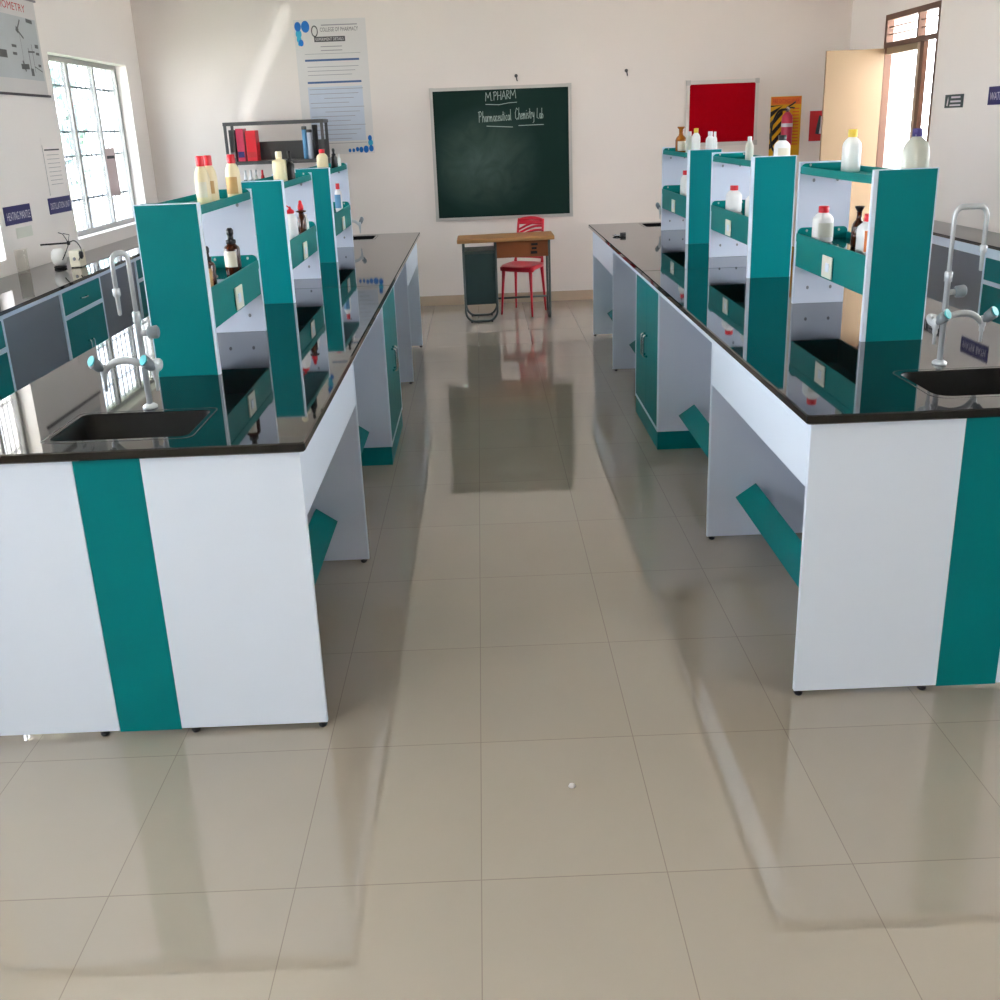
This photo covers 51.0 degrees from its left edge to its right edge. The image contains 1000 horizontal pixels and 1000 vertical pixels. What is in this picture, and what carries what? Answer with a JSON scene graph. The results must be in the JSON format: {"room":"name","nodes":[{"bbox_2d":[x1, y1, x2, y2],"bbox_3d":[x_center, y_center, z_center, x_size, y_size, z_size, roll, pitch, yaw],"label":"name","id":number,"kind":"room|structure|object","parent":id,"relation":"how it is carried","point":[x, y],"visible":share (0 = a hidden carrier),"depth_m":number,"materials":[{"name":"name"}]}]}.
{"room":"science classroom","nodes":[
{"label":"science classroom","id":0,"kind":"room"},
{"bbox_2d":[0,0,157,277],"bbox_3d":[-3.385,-0.856,3.166,0.250,3.150,15.074,-2,20,0],"label":"wall","id":1,"kind":"structure","parent":0,"point":[96,31],"depth_m":8.10,"materials":[{"name":"paint"}]},
{"bbox_2d":[2,203,31,225],"bbox_3d":[-3.330,-1.972,7.247,0.005,0.121,0.440,-2,20,0],"label":"wall sign","id":2,"kind":"object","parent":1,"relation":"attached to","point":[17,214],"visible":1,"depth_m":7.23,"materials":[{"name":"plastic"}]},
{"bbox_2d":[16,225,32,238],"bbox_3d":[-3.328,-1.877,7.345,0.002,0.070,0.270,-2,20,0],"label":"paper notice","id":3,"kind":"object","parent":1,"relation":"attached to","point":[26,231],"visible":1,"depth_m":7.34,"materials":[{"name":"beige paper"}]},
{"bbox_2d":[0,0,50,97],"bbox_3d":[-3.372,-3.143,7.235,0.014,0.660,1.112,-2,20,0],"label":"poster","id":4,"kind":"object","parent":1,"relation":"attached to","point":[22,73],"visible":1,"depth_m":7.39,"materials":[{"name":"paper"}]},
{"bbox_2d":[0,12,44,80],"bbox_3d":[-3.375,-3.132,7.239,0.001,0.413,1.012,-2,20,0],"label":"picture","id":5,"kind":"object","parent":4,"relation":"attached to","point":[21,59],"depth_m":7.38},
{"bbox_2d":[40,137,67,195],"bbox_3d":[-3.357,-2.516,7.905,0.003,0.410,0.355,-2,20,0],"label":"paper notice","id":6,"kind":"object","parent":1,"relation":"attached to","point":[51,150],"visible":1,"depth_m":7.90,"materials":[{"name":"paper"}]},
{"bbox_2d":[48,195,71,214],"bbox_3d":[-3.346,-2.246,7.981,0.005,0.115,0.436,-2,20,0],"label":"wall sign","id":7,"kind":"object","parent":1,"relation":"attached to","point":[61,204],"visible":1,"depth_m":7.97,"materials":[{"name":"plastic"}]},
{"bbox_2d":[0,235,139,315],"bbox_3d":[-2.908,-1.317,6.504,0.778,0.020,8.454,-2,20,0],"label":"countertop","id":8,"kind":"structure","parent":1,"relation":"attached to","point":[17,290],"depth_m":6.93,"materials":[{"name":"black stone"}]},
{"bbox_2d":[51,248,66,268],"bbox_3d":[-3.087,-1.692,7.347,0.102,0.134,0.136,-2,20,0],"label":"mantle","id":9,"kind":"object","parent":8,"relation":"on","point":[57,254],"visible":1,"depth_m":7.30,"materials":[{"name":"white plastic"}]},
{"bbox_2d":[40,232,83,259],"bbox_3d":[-3.053,-1.761,7.303,0.274,0.195,0.091,-8,20,-15],"label":"stand","id":10,"kind":"object","parent":9,"relation":"on","point":[81,255],"visible":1,"depth_m":7.32,"materials":[{"name":"black metal"}]},
{"bbox_2d":[68,249,86,267],"bbox_3d":[-2.978,-1.702,7.393,0.072,0.115,0.130,-2,20,0],"label":"case","id":11,"kind":"object","parent":8,"relation":"on","point":[73,254],"visible":1,"depth_m":7.35,"materials":[{"name":"beige plastic"}]},
{"bbox_2d":[48,55,134,236],"bbox_3d":[-3.520,-3.019,8.973,0.064,1.375,1.870,-2,20,0],"label":"window","id":12,"kind":"structure","parent":1,"relation":"in","point":[90,228],"depth_m":9.08,"materials":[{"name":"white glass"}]},
{"bbox_2d":[104,148,120,195],"bbox_3d":[-3.486,-2.953,9.448,0.003,0.410,0.260,-2,20,0],"label":"paper notice","id":13,"kind":"object","parent":12,"relation":"attached to","point":[109,152],"visible":1,"depth_m":9.44,"materials":[{"name":"paper"}]},
{"bbox_2d":[130,0,852,295],"bbox_3d":[-0.017,-3.562,10.409,7.300,3.150,0.250,-2,20,0],"label":"wall","id":14,"kind":"structure","parent":0,"point":[204,65],"depth_m":10.10,"materials":[{"name":"paint"}]},
{"bbox_2d":[293,17,374,153],"bbox_3d":[-1.590,-3.966,10.096,0.679,1.212,0.005,-2,20,0],"label":"poster","id":15,"kind":"object","parent":14,"relation":"attached to","point":[332,54],"visible":1,"depth_m":10.07,"materials":[{"name":"paper"}]},
{"bbox_2d":[296,31,301,45],"bbox_3d":[-1.905,-4.378,9.941,0.057,0.142,0.001,-2,20,0],"label":"print","id":16,"kind":"object","parent":15,"relation":"attached to","point":[298,34],"depth_m":9.94},
{"bbox_2d":[294,21,308,32],"bbox_3d":[-1.872,-4.468,9.910,0.141,0.102,0.001,-2,20,0],"label":"print","id":17,"kind":"object","parent":15,"relation":"attached to","point":[304,25],"depth_m":9.91},
{"bbox_2d":[349,135,373,152],"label":"print","id":18,"kind":"object","parent":15,"relation":"attached to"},
{"bbox_2d":[429,83,572,221],"bbox_3d":[0.024,-3.404,10.313,1.376,1.248,0.034,-2,20,0],"label":"chalkboard","id":19,"kind":"object","parent":14,"relation":"attached to","point":[499,152],"visible":1,"depth_m":10.30,"materials":[{"name":"metal"}]},
{"bbox_2d":[420,290,592,305],"bbox_3d":[0.042,-2.080,10.797,6.800,0.095,0.012,-2,20,0],"label":"baseboard","id":20,"kind":"structure","parent":14,"relation":"attached to","point":[573,294],"depth_m":10.79,"materials":[{"name":"tile"}]},
{"bbox_2d":[685,78,759,146],"bbox_3d":[2.163,-3.773,10.230,0.706,0.612,0.030,-2,20,0],"label":"notice board","id":21,"kind":"object","parent":14,"relation":"attached to","point":[728,108],"visible":0.78,"depth_m":10.22,"materials":[{"name":"red fabric"}]},
{"bbox_2d":[770,101,795,155],"bbox_3d":[2.757,-3.596,10.210,0.217,0.527,0.159,-16,24,-34],"label":"fire extinguisher","id":22,"kind":"object","parent":14,"relation":"attached to","point":[787,118],"visible":0.8,"depth_m":10.15,"materials":[{"name":"red metal"}]},
{"bbox_2d":[768,96,801,155],"bbox_3d":[2.797,-3.667,10.296,0.300,0.550,0.004,-2,20,0],"label":"poster","id":23,"kind":"object","parent":14,"relation":"attached to","point":[777,103],"visible":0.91,"depth_m":10.27,"materials":[{"name":"paper"}]},
{"bbox_2d":[808,110,821,141],"bbox_3d":[3.159,-3.675,10.301,0.255,0.292,0.004,-2,20,0],"label":"safety sign","id":24,"kind":"object","parent":14,"relation":"attached to","point":[815,117],"visible":0.48,"depth_m":10.30,"materials":[{"name":"plastic"}]},
{"bbox_2d":[815,115,821,134],"bbox_3d":[3.131,-3.680,10.296,0.067,0.180,0.001,-2,20,0],"label":"picture","id":25,"kind":"object","parent":24,"relation":"attached to","point":[818,118],"depth_m":10.30},
{"bbox_2d":[0,299,999,999],"bbox_3d":[0.197,0.530,3.733,7.300,0.100,15.574,-2,20,0],"label":"floor","id":26,"kind":"structure","parent":0,"point":[542,602],"depth_m":2.89,"materials":[{"name":"tile"}]},
{"bbox_2d":[0,320,16,400],"bbox_3d":[-2.751,-0.435,5.324,0.340,0.806,0.833,-2,20,0],"label":"base cabinet","id":27,"kind":"object","parent":26,"relation":"on","point":[7,381],"visible":0.36,"depth_m":5.58,"materials":[{"name":"teal laminate"}]},
{"bbox_2d":[0,256,141,390],"bbox_3d":[-2.703,-0.922,6.648,0.022,0.834,8.462,-3,20,-3],"label":"frame","id":28,"kind":"object","parent":26,"relation":"on","point":[35,332],"visible":0.34,"depth_m":6.23,"materials":[{"name":"white laminate"}]},
{"bbox_2d":[58,277,109,360],"bbox_3d":[-2.856,-1.012,6.958,0.340,0.806,0.813,-2,20,0],"label":"base cabinet","id":29,"kind":"object","parent":26,"relation":"on","point":[83,312],"visible":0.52,"depth_m":6.85,"materials":[{"name":"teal laminate"}]},
{"bbox_2d":[133,259,148,318],"bbox_3d":[-2.959,-1.580,8.567,0.339,0.806,0.798,-2,20,0],"label":"base cabinet","id":30,"kind":"object","parent":26,"relation":"on","point":[137,264],"visible":0.02,"depth_m":8.19,"materials":[{"name":"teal laminate"}]},
{"bbox_2d":[0,242,422,735],"bbox_3d":[-1.138,-0.688,5.837,1.080,0.880,5.917,-2,20,0],"label":"frame","id":31,"kind":"object","parent":26,"relation":"on","point":[172,593],"visible":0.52,"depth_m":3.07,"materials":[{"name":"white laminate"}]},
{"bbox_2d":[0,232,419,463],"bbox_3d":[-1.154,-1.070,5.813,1.115,0.201,6.160,-2,20,0],"label":"countertop","id":32,"kind":"structure","parent":31,"relation":"on","point":[275,386],"depth_m":3.54,"materials":[{"name":"black stone"}]},
{"bbox_2d":[87,250,162,409],"bbox_3d":[-1.159,-0.514,3.217,0.219,0.491,0.136,2,20,12],"label":"tap","id":33,"kind":"object","parent":32,"relation":"on","point":[147,364],"visible":1,"depth_m":3.23,"materials":[{"name":"grey metal"}]},
{"bbox_2d":[41,407,217,443],"bbox_3d":[-1.090,-0.130,3.162,0.436,0.201,0.347,-2,20,0],"label":"sink","id":34,"kind":"object","parent":32,"relation":"in","point":[180,423],"depth_m":3.27,"materials":[{"name":"black plastic"}]},
{"bbox_2d":[133,189,266,376],"bbox_3d":[-1.124,-0.870,4.059,0.232,0.594,0.877,-2,20,0],"label":"rack","id":35,"kind":"object","parent":32,"relation":"on","point":[173,236],"visible":0.89,"depth_m":3.70,"materials":[{"name":"teal laminate"}]},
{"bbox_2d":[140,189,250,213],"bbox_3d":[-1.139,-1.129,3.966,0.220,0.043,0.832,-2,20,0],"label":"tray","id":36,"kind":"object","parent":35,"relation":"on","point":[244,198],"depth_m":4.06,"materials":[{"name":"metal"}]},
{"bbox_2d":[194,156,211,204],"bbox_3d":[-1.077,-1.151,3.797,0.053,0.178,0.071,-2,20,0],"label":"bottle","id":37,"kind":"object","parent":35,"relation":"on","point":[201,176],"visible":0.82,"depth_m":3.77,"materials":[{"name":"beige plastic"}]},
{"bbox_2d":[203,155,219,201],"bbox_3d":[-1.070,-1.178,3.870,0.053,0.178,0.071,-2,20,0],"label":"bottle","id":38,"kind":"object","parent":35,"relation":"on","point":[207,158],"visible":0.59,"depth_m":3.85,"materials":[{"name":"beige plastic"}]},
{"bbox_2d":[206,246,216,286],"bbox_3d":[-1.062,-0.845,3.816,0.051,0.152,0.068,-2,20,0],"label":"pump bottle","id":39,"kind":"object","parent":35,"relation":"on","point":[212,270],"visible":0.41,"depth_m":3.80,"materials":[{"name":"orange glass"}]},
{"bbox_2d":[224,228,241,275],"bbox_3d":[-1.070,-0.993,4.188,0.063,0.182,0.084,-2,20,0],"label":"bottle","id":40,"kind":"object","parent":35,"relation":"on","point":[232,256],"visible":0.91,"depth_m":4.16,"materials":[{"name":"brown glass"}]},
{"bbox_2d":[225,154,241,196],"bbox_3d":[-1.086,-1.314,4.265,0.059,0.172,0.079,-2,20,0],"label":"bottle","id":41,"kind":"object","parent":35,"relation":"on","point":[232,173],"visible":0.85,"depth_m":4.24,"materials":[{"name":"beige plastic"}]},
{"bbox_2d":[210,255,260,327],"bbox_3d":[-1.122,-0.818,4.077,0.232,0.165,0.832,-2,20,0],"label":"tray","id":42,"kind":"object","parent":35,"relation":"on","point":[232,293],"depth_m":4.09,"materials":[{"name":"teal metal"}]},
{"bbox_2d":[241,172,320,303],"bbox_3d":[-1.158,-1.424,5.620,0.232,0.594,0.932,-2,20,0],"label":"rack","id":43,"kind":"object","parent":32,"relation":"on","point":[282,260],"visible":0.78,"depth_m":5.24,"materials":[{"name":"teal laminate"}]},
{"bbox_2d":[241,172,310,187],"bbox_3d":[-1.172,-1.683,5.528,0.220,0.043,0.887,-2,20,0],"label":"tray","id":44,"kind":"object","parent":43,"relation":"on","point":[304,178],"depth_m":5.10,"materials":[{"name":"metal"}]},
{"bbox_2d":[272,151,287,181],"bbox_3d":[-1.145,-1.728,5.454,0.068,0.160,0.091,-2,20,0],"label":"bottle","id":45,"kind":"object","parent":43,"relation":"on","point":[279,166],"visible":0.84,"depth_m":5.42,"materials":[{"name":"beige plastic"}]},
{"bbox_2d":[286,151,294,179],"bbox_3d":[-1.097,-1.740,5.483,0.042,0.160,0.056,-2,20,0],"label":"dropper bottle","id":46,"kind":"object","parent":43,"relation":"on","point":[290,166],"visible":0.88,"depth_m":5.46,"materials":[{"name":"glass"}]},
{"bbox_2d":[286,205,298,239],"bbox_3d":[-1.096,-1.458,5.509,0.064,0.175,0.086,-2,20,0],"label":"wash bottle","id":47,"kind":"object","parent":43,"relation":"on","point":[292,220],"visible":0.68,"depth_m":5.48,"materials":[{"name":"white plastic"}]},
{"bbox_2d":[296,200,306,233],"bbox_3d":[-1.096,-1.561,5.791,0.057,0.180,0.076,-2,20,0],"label":"dropper bottle","id":48,"kind":"object","parent":43,"relation":"on","point":[301,219],"visible":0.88,"depth_m":5.77,"materials":[{"name":"brown glass"}]},
{"bbox_2d":[290,221,317,268],"bbox_3d":[-1.156,-1.372,5.639,0.232,0.165,0.887,-2,20,0],"label":"tray","id":49,"kind":"object","parent":43,"relation":"on","point":[303,246],"depth_m":5.60,"materials":[{"name":"teal metal"}]},
{"bbox_2d":[295,163,353,262],"bbox_3d":[-1.192,-1.995,7.232,0.232,0.594,0.952,-2,20,0],"label":"rack","id":50,"kind":"object","parent":32,"relation":"on","point":[334,229],"visible":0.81,"depth_m":6.85,"materials":[{"name":"teal laminate"}]},
{"bbox_2d":[316,149,328,167],"bbox_3d":[-1.213,-2.322,7.163,0.074,0.138,0.099,-2,20,0],"label":"bottle","id":51,"kind":"object","parent":50,"relation":"on","point":[322,159],"visible":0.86,"depth_m":7.12,"materials":[{"name":"beige plastic"}]},
{"bbox_2d":[298,163,346,173],"bbox_3d":[-1.206,-2.254,7.139,0.220,0.043,0.907,-2,20,0],"label":"shelf","id":52,"kind":"object","parent":50,"relation":"on","point":[342,169],"depth_m":6.70,"materials":[{"name":"wood"}]},
{"bbox_2d":[330,148,337,168],"bbox_3d":[-1.144,-2.349,7.229,0.046,0.140,0.062,-2,20,0],"label":"dropper bottle","id":53,"kind":"object","parent":50,"relation":"on","point":[334,163],"visible":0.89,"depth_m":7.21,"materials":[{"name":"glass"}]},
{"bbox_2d":[334,183,342,211],"bbox_3d":[-1.124,-2.101,7.296,0.051,0.192,0.068,-2,20,0],"label":"bottle","id":54,"kind":"object","parent":50,"relation":"on","point":[338,196],"visible":0.89,"depth_m":7.27,"materials":[{"name":"white plastic"}]},
{"bbox_2d":[333,202,350,235],"bbox_3d":[-1.190,-1.944,7.250,0.232,0.165,0.907,-2,20,0],"label":"tray","id":55,"kind":"object","parent":50,"relation":"on","point":[342,218],"depth_m":7.21,"materials":[{"name":"teal metal"}]},
{"bbox_2d":[353,235,374,239],"bbox_3d":[-1.202,-2.004,8.444,0.436,0.201,0.347,-2,20,0],"label":"sink","id":56,"kind":"object","parent":32,"relation":"in","point":[361,237],"depth_m":8.55,"materials":[{"name":"black plastic"}]},
{"bbox_2d":[222,119,330,166],"bbox_3d":[-2.066,-2.687,10.136,0.928,1.835,0.348,-2,20,0],"label":"storage rack","id":57,"kind":"object","parent":26,"relation":"on","point":[267,149],"visible":0.27,"depth_m":10.00,"materials":[{"name":"metal"}]},
{"bbox_2d":[228,130,238,161],"bbox_3d":[-2.496,-3.333,9.876,0.050,0.280,0.201,-2,20,0],"label":"binder","id":58,"kind":"object","parent":57,"relation":"on","point":[232,136],"visible":0.63,"depth_m":9.78,"materials":[{"name":"grey"}]},
{"bbox_2d":[235,129,247,161],"bbox_3d":[-2.421,-3.334,9.855,0.070,0.290,0.161,-2,20,0],"label":"binder","id":59,"kind":"object","parent":57,"relation":"on","point":[240,133],"visible":0.86,"depth_m":9.79,"materials":[{"name":"cardboard"}]},
{"bbox_2d":[245,130,260,160],"bbox_3d":[-2.320,-3.329,9.860,0.095,0.270,0.161,-2,20,0],"label":"binder","id":60,"kind":"object","parent":57,"relation":"on","point":[252,137],"visible":1,"depth_m":9.80,"materials":[{"name":"red cardboard"}]},
{"bbox_2d":[235,157,330,164],"bbox_3d":[-2.086,-3.210,9.950,0.914,0.030,0.346,-2,20,0],"label":"shelf","id":61,"kind":"object","parent":57,"relation":"attached to","point":[264,160],"depth_m":9.79,"materials":[{"name":"metal"}]},
{"bbox_2d":[301,126,308,158],"bbox_3d":[-1.826,-3.349,9.832,0.048,0.290,0.063,-2,20,0],"label":"binder","id":62,"kind":"object","parent":57,"relation":"on","point":[303,128],"visible":1,"depth_m":9.81,"materials":[{"name":"plastic"}]},
{"bbox_2d":[306,129,313,158],"bbox_3d":[-1.780,-3.336,9.837,0.053,0.260,0.070,-2,20,0],"label":"binder","id":63,"kind":"object","parent":57,"relation":"on","point":[308,131],"visible":1,"depth_m":9.81,"materials":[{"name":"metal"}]},
{"bbox_2d":[311,125,318,158],"bbox_3d":[-1.726,-3.357,9.831,0.053,0.300,0.070,-2,20,0],"label":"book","id":64,"kind":"object","parent":57,"relation":"on","point":[314,127],"visible":0.91,"depth_m":9.80,"materials":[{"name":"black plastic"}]},
{"bbox_2d":[353,286,402,465],"bbox_3d":[-0.849,-0.716,5.931,0.553,0.850,0.811,-2,20,0],"label":"base cabinet","id":65,"kind":"object","parent":26,"relation":"on","point":[376,365],"visible":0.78,"depth_m":5.61,"materials":[{"name":"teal laminate"}]},
{"bbox_2d":[457,231,554,322],"bbox_3d":[0.062,-2.093,9.842,0.937,0.758,0.443,-4,20,-6],"label":"desk","id":66,"kind":"object","parent":26,"relation":"on","point":[480,276],"visible":1,"depth_m":9.62,"materials":[{"name":"brown wood"}]},
{"bbox_2d":[500,216,546,316],"bbox_3d":[0.231,-2.251,10.082,0.366,0.879,0.584,5,21,20],"label":"plastic chair","id":67,"kind":"object","parent":26,"relation":"on","point":[515,266],"visible":0.61,"depth_m":10.11,"materials":[{"name":"plastic"}]},
{"bbox_2d":[635,274,711,449],"bbox_3d":[1.088,-0.827,6.034,0.553,0.850,0.841,-2,20,0],"label":"base cabinet","id":68,"kind":"object","parent":26,"relation":"on","point":[673,357],"visible":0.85,"depth_m":5.69,"materials":[{"name":"grey laminate"}]},
{"bbox_2d":[593,232,999,695],"bbox_3d":[1.379,-0.832,5.970,1.080,0.880,6.031,-2,20,0],"label":"frame","id":69,"kind":"object","parent":26,"relation":"on","point":[895,566],"visible":0.59,"depth_m":3.18,"materials":[{"name":"white laminate"}]},
{"bbox_2d":[588,222,999,424],"bbox_3d":[1.364,-1.203,5.912,1.115,0.201,6.202,-2,20,0],"label":"countertop","id":70,"kind":"structure","parent":69,"relation":"on","point":[812,357],"depth_m":3.83,"materials":[{"name":"black stone"}]},
{"bbox_2d":[639,223,660,226],"bbox_3d":[1.365,-2.151,8.579,0.416,0.201,0.357,-2,20,0],"label":"sink","id":71,"kind":"object","parent":70,"relation":"in","point":[640,224],"depth_m":8.69,"materials":[{"name":"black plastic"}]},
{"bbox_2d":[661,147,721,243],"bbox_3d":[1.352,-2.201,7.515,0.236,0.607,1.022,-2,20,0],"label":"rack","id":72,"kind":"object","parent":70,"relation":"on","point":[690,212],"visible":0.83,"depth_m":7.11,"materials":[{"name":"teal laminate"}]},
{"bbox_2d":[662,185,685,217],"bbox_3d":[1.354,-2.150,7.533,0.236,0.165,0.977,-2,20,0],"label":"tray","id":73,"kind":"object","parent":72,"relation":"on","point":[673,201],"depth_m":7.62,"materials":[{"name":"teal"}]},
{"bbox_2d":[663,148,686,157],"bbox_3d":[1.346,-2.461,7.423,0.225,0.043,0.977,-2,20,0],"label":"tray","id":74,"kind":"object","parent":72,"relation":"on","point":[667,152],"depth_m":7.74,"materials":[{"name":"metal"}]},
{"bbox_2d":[675,126,685,152],"bbox_3d":[1.326,-2.639,7.688,0.081,0.185,0.108,-2,20,0],"label":"bottle","id":75,"kind":"object","parent":72,"relation":"on","point":[680,142],"visible":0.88,"depth_m":7.66,"materials":[{"name":"orange glass"}]},
{"bbox_2d":[680,170,686,194],"bbox_3d":[1.334,-2.285,7.559,0.066,0.170,0.088,-2,20,0],"label":"bottle","id":76,"kind":"object","parent":72,"relation":"on","point":[683,181],"visible":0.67,"depth_m":7.53,"materials":[{"name":"white plastic"}]},
{"bbox_2d":[686,131,691,152],"bbox_3d":[1.369,-2.584,7.582,0.050,0.150,0.067,-2,20,0],"label":"bottle","id":77,"kind":"object","parent":72,"relation":"on","point":[689,137],"visible":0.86,"depth_m":7.55,"materials":[{"name":"plastic"}]},
{"bbox_2d":[691,128,699,149],"bbox_3d":[1.405,-2.575,7.522,0.058,0.170,0.078,-2,20,0],"label":"bottle","id":78,"kind":"object","parent":72,"relation":"on","point":[695,145],"visible":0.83,"depth_m":7.49,"materials":[{"name":"white plastic"}]},
{"bbox_2d":[705,131,712,148],"bbox_3d":[1.422,-2.415,7.101,0.056,0.150,0.075,-2,20,0],"label":"bottle","id":79,"kind":"object","parent":72,"relation":"on","point":[709,140],"visible":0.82,"depth_m":7.07,"materials":[{"name":"white plastic"}]},
{"bbox_2d":[709,151,796,277],"bbox_3d":[1.387,-1.617,5.869,0.236,0.607,0.967,-2,20,0],"label":"rack","id":80,"kind":"object","parent":70,"relation":"on","point":[765,236],"visible":0.92,"depth_m":5.47,"materials":[{"name":"teal laminate"}]},
{"bbox_2d":[711,200,748,244],"bbox_3d":[1.389,-1.566,5.887,0.236,0.165,0.922,-2,20,0],"label":"tray","id":81,"kind":"object","parent":80,"relation":"on","point":[734,225],"depth_m":5.89,"materials":[{"name":"teal"}]},
{"bbox_2d":[725,185,741,211],"bbox_3d":[1.352,-1.742,6.065,0.085,0.146,0.114,-2,20,0],"label":"bottle","id":82,"kind":"object","parent":80,"relation":"on","point":[733,197],"visible":0.89,"depth_m":6.03,"materials":[{"name":"white plastic"}]},
{"bbox_2d":[713,153,759,166],"bbox_3d":[1.381,-1.877,5.776,0.225,0.043,0.922,-2,20,0],"label":"tray","id":83,"kind":"object","parent":80,"relation":"on","point":[719,159],"depth_m":6.02,"materials":[{"name":"metal"}]},
{"bbox_2d":[745,196,748,216],"bbox_3d":[1.375,-1.605,5.679,0.085,0.145,0.114,-2,20,0],"label":"bottle","id":84,"kind":"object","parent":80,"relation":"on","point":[747,198],"visible":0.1,"depth_m":5.67,"materials":[{"name":"white plastic"}]},
{"bbox_2d":[745,136,752,159],"bbox_3d":[1.382,-1.945,5.813,0.042,0.130,0.056,-2,20,0],"label":"bottle","id":85,"kind":"object","parent":80,"relation":"on","point":[749,146],"visible":0.82,"depth_m":5.79,"materials":[{"name":"plastic"}]},
{"bbox_2d":[774,135,789,155],"bbox_3d":[1.447,-1.799,5.383,0.075,0.138,0.100,-2,20,0],"label":"bottle","id":86,"kind":"object","parent":80,"relation":"on","point":[781,147],"visible":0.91,"depth_m":5.34,"materials":[{"name":"white plastic"}]},
{"bbox_2d":[791,160,938,341],"bbox_3d":[1.422,-1.027,4.206,0.236,0.607,0.917,-2,20,0],"label":"rack","id":87,"kind":"object","parent":70,"relation":"on","point":[892,276],"visible":0.91,"depth_m":3.84,"materials":[{"name":"teal laminate"}]},
{"bbox_2d":[811,206,833,241],"bbox_3d":[1.377,-1.177,4.472,0.079,0.147,0.105,-2,20,0],"label":"bottle","id":88,"kind":"object","parent":87,"relation":"on","point":[823,222],"visible":0.91,"depth_m":4.43,"materials":[{"name":"white plastic"}]},
{"bbox_2d":[795,226,865,294],"bbox_3d":[1.424,-0.976,4.224,0.236,0.165,0.872,-2,20,0],"label":"tray","id":89,"kind":"object","parent":87,"relation":"on","point":[837,262],"depth_m":4.23,"materials":[{"name":"teal"}]},
{"bbox_2d":[800,162,891,183],"bbox_3d":[1.417,-1.287,4.113,0.225,0.043,0.872,-2,20,0],"label":"tray","id":90,"kind":"object","parent":87,"relation":"on","point":[808,170],"depth_m":4.31,"materials":[{"name":"metal"}]},
{"bbox_2d":[841,129,861,171],"bbox_3d":[1.460,-1.450,4.356,0.068,0.168,0.091,-2,20,0],"label":"bottle","id":91,"kind":"object","parent":87,"relation":"on","point":[852,146],"visible":0.97,"depth_m":4.33,"materials":[{"name":"white plastic"}]},
{"bbox_2d":[850,206,864,247],"bbox_3d":[1.450,-1.106,4.245,0.052,0.160,0.070,-2,20,0],"label":"bottle","id":92,"kind":"object","parent":87,"relation":"on","point":[858,221],"visible":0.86,"depth_m":4.23,"materials":[{"name":"brown glass"}]},
{"bbox_2d":[855,213,868,254],"bbox_3d":[1.413,-1.016,4.010,0.085,0.150,0.114,-2,20,0],"label":"bottle","id":93,"kind":"object","parent":87,"relation":"on","point":[862,230],"visible":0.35,"depth_m":3.99,"materials":[{"name":"white plastic"}]},
{"bbox_2d":[901,128,929,168],"bbox_3d":[1.481,-1.234,3.738,0.080,0.172,0.107,-2,20,0],"label":"bottle","id":94,"kind":"object","parent":87,"relation":"on","point":[916,151],"visible":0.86,"depth_m":3.70,"materials":[{"name":"plastic"}]},
{"bbox_2d":[893,366,999,397],"bbox_3d":[1.488,-0.275,3.288,0.426,0.201,0.377,-2,20,0],"label":"sink","id":95,"kind":"object","parent":70,"relation":"in","point":[959,381],"depth_m":3.42,"materials":[{"name":"black plastic"}]},
{"bbox_2d":[926,203,998,365],"bbox_3d":[1.496,-0.690,3.391,0.219,0.514,0.129,-8,20,-17],"label":"tap","id":96,"kind":"object","parent":70,"relation":"on","point":[934,320],"visible":1,"depth_m":3.40,"materials":[{"name":"grey metal"}]},
{"bbox_2d":[927,235,999,312],"bbox_3d":[3.179,-0.789,5.635,0.022,0.834,6.220,-2,20,0],"label":"frame","id":97,"kind":"object","parent":26,"relation":"on","point":[966,256],"visible":0.16,"depth_m":7.18,"materials":[{"name":"white laminate"}]},
{"bbox_2d":[933,220,999,250],"bbox_3d":[3.317,-1.198,5.493,0.391,0.020,6.220,-2,20,0],"label":"countertop","id":98,"kind":"structure","parent":97,"relation":"on","point":[965,234],"depth_m":7.29,"materials":[{"name":"black stone"}]},
{"bbox_2d":[977,257,999,323],"bbox_3d":[3.291,-1.075,6.523,0.325,0.770,0.838,-2,20,0],"label":"base cabinet","id":99,"kind":"object","parent":26,"relation":"on","point":[989,296],"visible":0.39,"depth_m":6.72,"materials":[{"name":"teal laminate"}]},
{"bbox_2d":[850,0,999,232],"bbox_3d":[3.659,-1.145,3.213,0.250,3.150,15.074,-2,20,0],"label":"wall","id":100,"kind":"structure","parent":0,"point":[964,142],"depth_m":7.88,"materials":[{"name":"paint"}]},
{"bbox_2d":[819,0,941,231],"bbox_3d":[3.417,-2.862,9.039,0.554,2.500,1.391,-10,21,-21],"label":"door","id":101,"kind":"structure","parent":100,"relation":"in","point":[856,82],"depth_m":9.29,"materials":[{"name":"beige paint"}]},
{"bbox_2d":[944,94,963,107],"bbox_3d":[3.423,-3.008,7.911,0.005,0.094,0.318,-2,20,0],"label":"wall sign","id":102,"kind":"object","parent":100,"relation":"attached to","point":[955,100],"visible":1,"depth_m":7.90,"materials":[{"name":"plastic"}]},
{"bbox_2d":[987,86,999,104],"bbox_3d":[3.438,-2.766,7.165,0.005,0.120,0.443,-2,20,0],"label":"wall sign","id":103,"kind":"object","parent":100,"relation":"attached to","point":[994,92],"visible":1,"depth_m":7.29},
{"label":"outside","id":104,"kind":"structure","parent":0,"visible":0},
{"bbox_2d":[75,214,121,222],"bbox_3d":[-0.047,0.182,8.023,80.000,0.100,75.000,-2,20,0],"label":"ground","id":105,"kind":"structure","parent":104,"point":[107,215],"depth_m":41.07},
{"bbox_2d":[76,222,108,230],"bbox_3d":[-17.090,-4.261,22.161,26.500,0.040,34.700,-2,20,0],"label":"lawn","id":106,"kind":"structure","parent":105,"relation":"on","point":[100,223],"depth_m":37.48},
{"bbox_2d":[49,61,97,189],"bbox_3d":[-9.977,-7.857,22.963,2.252,5.761,2.321,5,21,18],"label":"tree","id":107,"kind":"object","parent":106,"relation":"on","point":[53,63],"visible":0.13,"depth_m":22.90,"materials":[{"name":"green plant"}]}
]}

